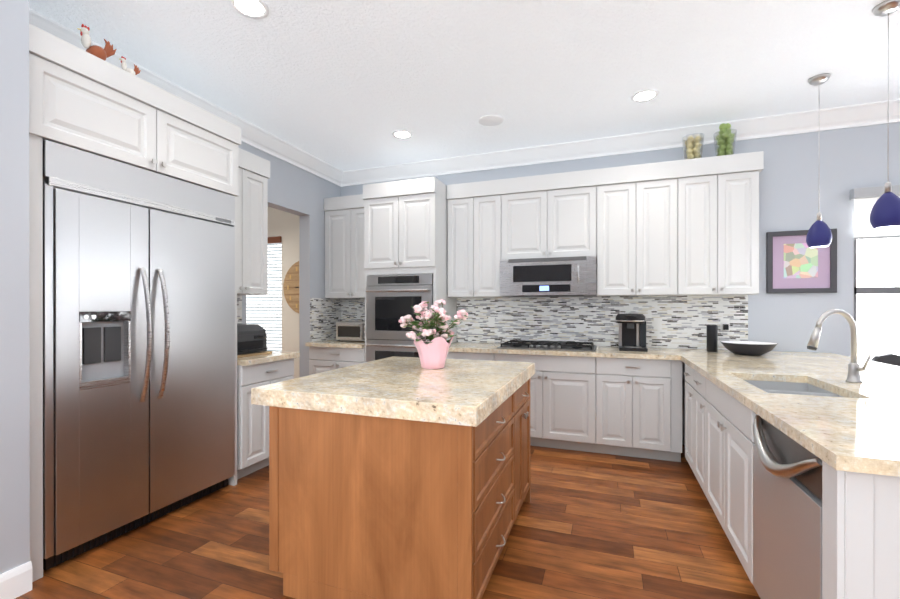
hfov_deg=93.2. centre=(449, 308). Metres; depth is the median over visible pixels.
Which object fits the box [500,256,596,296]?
over-the-range microwave
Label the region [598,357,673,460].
base cabinet
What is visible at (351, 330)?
toaster oven
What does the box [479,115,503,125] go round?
recessed light
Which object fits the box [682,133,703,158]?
vase
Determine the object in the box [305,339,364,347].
countertop
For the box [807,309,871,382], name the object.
gooseneck faucet
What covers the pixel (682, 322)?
backsplash
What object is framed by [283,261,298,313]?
round clock
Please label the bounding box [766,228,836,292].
framed art
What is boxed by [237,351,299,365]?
countertop
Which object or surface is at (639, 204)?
upper cabinet
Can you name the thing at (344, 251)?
upper cabinet
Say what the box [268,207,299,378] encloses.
wall
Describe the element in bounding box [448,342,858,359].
countertop
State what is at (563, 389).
base cabinet
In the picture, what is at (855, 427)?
countertop
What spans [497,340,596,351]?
gas cooktop
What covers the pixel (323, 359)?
base cabinet
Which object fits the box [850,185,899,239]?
roller shade
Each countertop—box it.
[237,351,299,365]
[251,356,534,426]
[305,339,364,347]
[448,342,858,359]
[677,351,899,476]
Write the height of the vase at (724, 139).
0.308 m
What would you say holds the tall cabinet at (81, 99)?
on the floor
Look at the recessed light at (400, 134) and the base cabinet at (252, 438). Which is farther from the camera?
the recessed light at (400, 134)
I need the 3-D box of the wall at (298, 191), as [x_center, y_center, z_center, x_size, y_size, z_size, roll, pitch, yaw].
[-2.029,-0.194,3.801,0.140,2.975,3.390,0,0,20]
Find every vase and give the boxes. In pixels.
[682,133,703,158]
[713,123,736,155]
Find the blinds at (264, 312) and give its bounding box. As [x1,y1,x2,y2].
[246,236,281,351]
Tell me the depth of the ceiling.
2.90 m
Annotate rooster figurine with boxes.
[77,24,116,60]
[119,56,140,74]
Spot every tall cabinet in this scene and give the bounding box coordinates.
[29,24,240,581]
[363,177,456,362]
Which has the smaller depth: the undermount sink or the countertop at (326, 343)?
the undermount sink
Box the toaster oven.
[336,321,364,340]
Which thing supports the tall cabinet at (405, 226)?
on the floor
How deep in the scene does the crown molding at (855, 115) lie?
4.12 m
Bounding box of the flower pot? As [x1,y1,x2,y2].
[398,299,467,368]
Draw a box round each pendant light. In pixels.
[806,73,831,247]
[870,0,899,228]
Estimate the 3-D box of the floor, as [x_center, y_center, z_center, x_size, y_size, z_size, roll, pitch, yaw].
[-0.501,1.326,1.529,11.480,0.060,7.880,0,0,20]
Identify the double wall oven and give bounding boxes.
[365,274,432,361]
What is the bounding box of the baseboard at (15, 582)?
[0,561,31,598]
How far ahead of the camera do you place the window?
3.77 m
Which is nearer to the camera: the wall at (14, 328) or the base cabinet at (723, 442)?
the wall at (14, 328)
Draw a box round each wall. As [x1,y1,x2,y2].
[0,0,29,573]
[239,141,340,376]
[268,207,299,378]
[341,122,899,444]
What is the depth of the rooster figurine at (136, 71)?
2.45 m
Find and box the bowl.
[720,341,777,355]
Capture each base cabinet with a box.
[237,358,293,479]
[269,390,516,598]
[309,346,364,374]
[446,352,493,360]
[494,353,597,452]
[517,379,529,515]
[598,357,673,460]
[684,364,691,468]
[692,369,831,535]
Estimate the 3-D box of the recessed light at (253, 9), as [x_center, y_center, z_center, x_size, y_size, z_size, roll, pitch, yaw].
[-1.111,-1.676,2.358,0.199,0.007,0.199,0,0,14]
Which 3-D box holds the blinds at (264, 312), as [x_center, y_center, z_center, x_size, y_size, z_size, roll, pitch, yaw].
[-2.993,-0.115,6.666,1.770,2.310,0.380,0,0,20]
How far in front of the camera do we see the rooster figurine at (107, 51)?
2.30 m
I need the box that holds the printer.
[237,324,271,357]
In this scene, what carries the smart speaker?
on the countertop at (601, 351)
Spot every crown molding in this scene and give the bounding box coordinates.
[29,8,344,183]
[336,99,899,186]
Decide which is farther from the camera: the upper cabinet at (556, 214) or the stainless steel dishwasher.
the upper cabinet at (556, 214)
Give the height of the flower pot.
0.426 m
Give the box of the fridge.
[43,140,234,569]
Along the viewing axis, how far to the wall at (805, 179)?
3.72 m
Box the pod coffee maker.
[615,313,647,351]
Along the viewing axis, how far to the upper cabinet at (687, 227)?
3.65 m
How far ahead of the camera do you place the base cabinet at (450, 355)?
4.12 m
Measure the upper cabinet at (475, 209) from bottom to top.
1.185 m
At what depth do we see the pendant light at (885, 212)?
2.34 m
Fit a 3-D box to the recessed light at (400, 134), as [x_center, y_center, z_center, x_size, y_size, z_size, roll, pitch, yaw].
[-0.458,-1.678,4.100,0.199,0.007,0.199,0,0,14]
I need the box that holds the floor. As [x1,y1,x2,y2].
[15,445,759,598]
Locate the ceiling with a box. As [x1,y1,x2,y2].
[29,0,899,170]
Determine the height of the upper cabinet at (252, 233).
1.185 m
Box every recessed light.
[229,0,268,18]
[392,130,412,138]
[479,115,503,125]
[631,89,658,102]
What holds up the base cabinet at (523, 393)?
on the floor
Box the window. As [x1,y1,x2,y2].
[854,238,899,360]
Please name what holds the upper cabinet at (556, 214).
attached to the wall at (805, 179)
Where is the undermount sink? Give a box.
[744,380,842,396]
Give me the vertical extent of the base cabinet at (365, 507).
0.856 m
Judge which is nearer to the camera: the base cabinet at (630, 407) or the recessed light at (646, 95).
the recessed light at (646, 95)
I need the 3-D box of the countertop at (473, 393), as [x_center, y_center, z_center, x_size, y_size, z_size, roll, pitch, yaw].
[-0.170,0.403,2.421,1.083,0.075,1.380,0,0,20]
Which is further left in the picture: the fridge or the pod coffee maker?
the fridge
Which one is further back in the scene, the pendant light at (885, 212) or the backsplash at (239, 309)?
the backsplash at (239, 309)
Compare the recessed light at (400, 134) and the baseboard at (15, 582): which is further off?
the recessed light at (400, 134)
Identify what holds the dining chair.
on the floor
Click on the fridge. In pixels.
(138, 347)
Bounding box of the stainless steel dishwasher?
[753,414,821,598]
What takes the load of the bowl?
on the countertop at (601, 351)
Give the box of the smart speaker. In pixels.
[706,325,717,351]
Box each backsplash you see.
[237,295,241,323]
[310,295,747,349]
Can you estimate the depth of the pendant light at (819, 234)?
3.06 m
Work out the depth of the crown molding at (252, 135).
3.71 m
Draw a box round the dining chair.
[870,353,899,366]
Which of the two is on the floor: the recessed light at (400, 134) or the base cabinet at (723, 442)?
the base cabinet at (723, 442)
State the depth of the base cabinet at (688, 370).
3.26 m
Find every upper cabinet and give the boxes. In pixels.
[237,148,269,294]
[324,194,364,298]
[447,179,502,297]
[503,169,598,259]
[597,160,678,296]
[679,151,762,295]
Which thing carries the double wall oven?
in the tall cabinet at (405, 226)

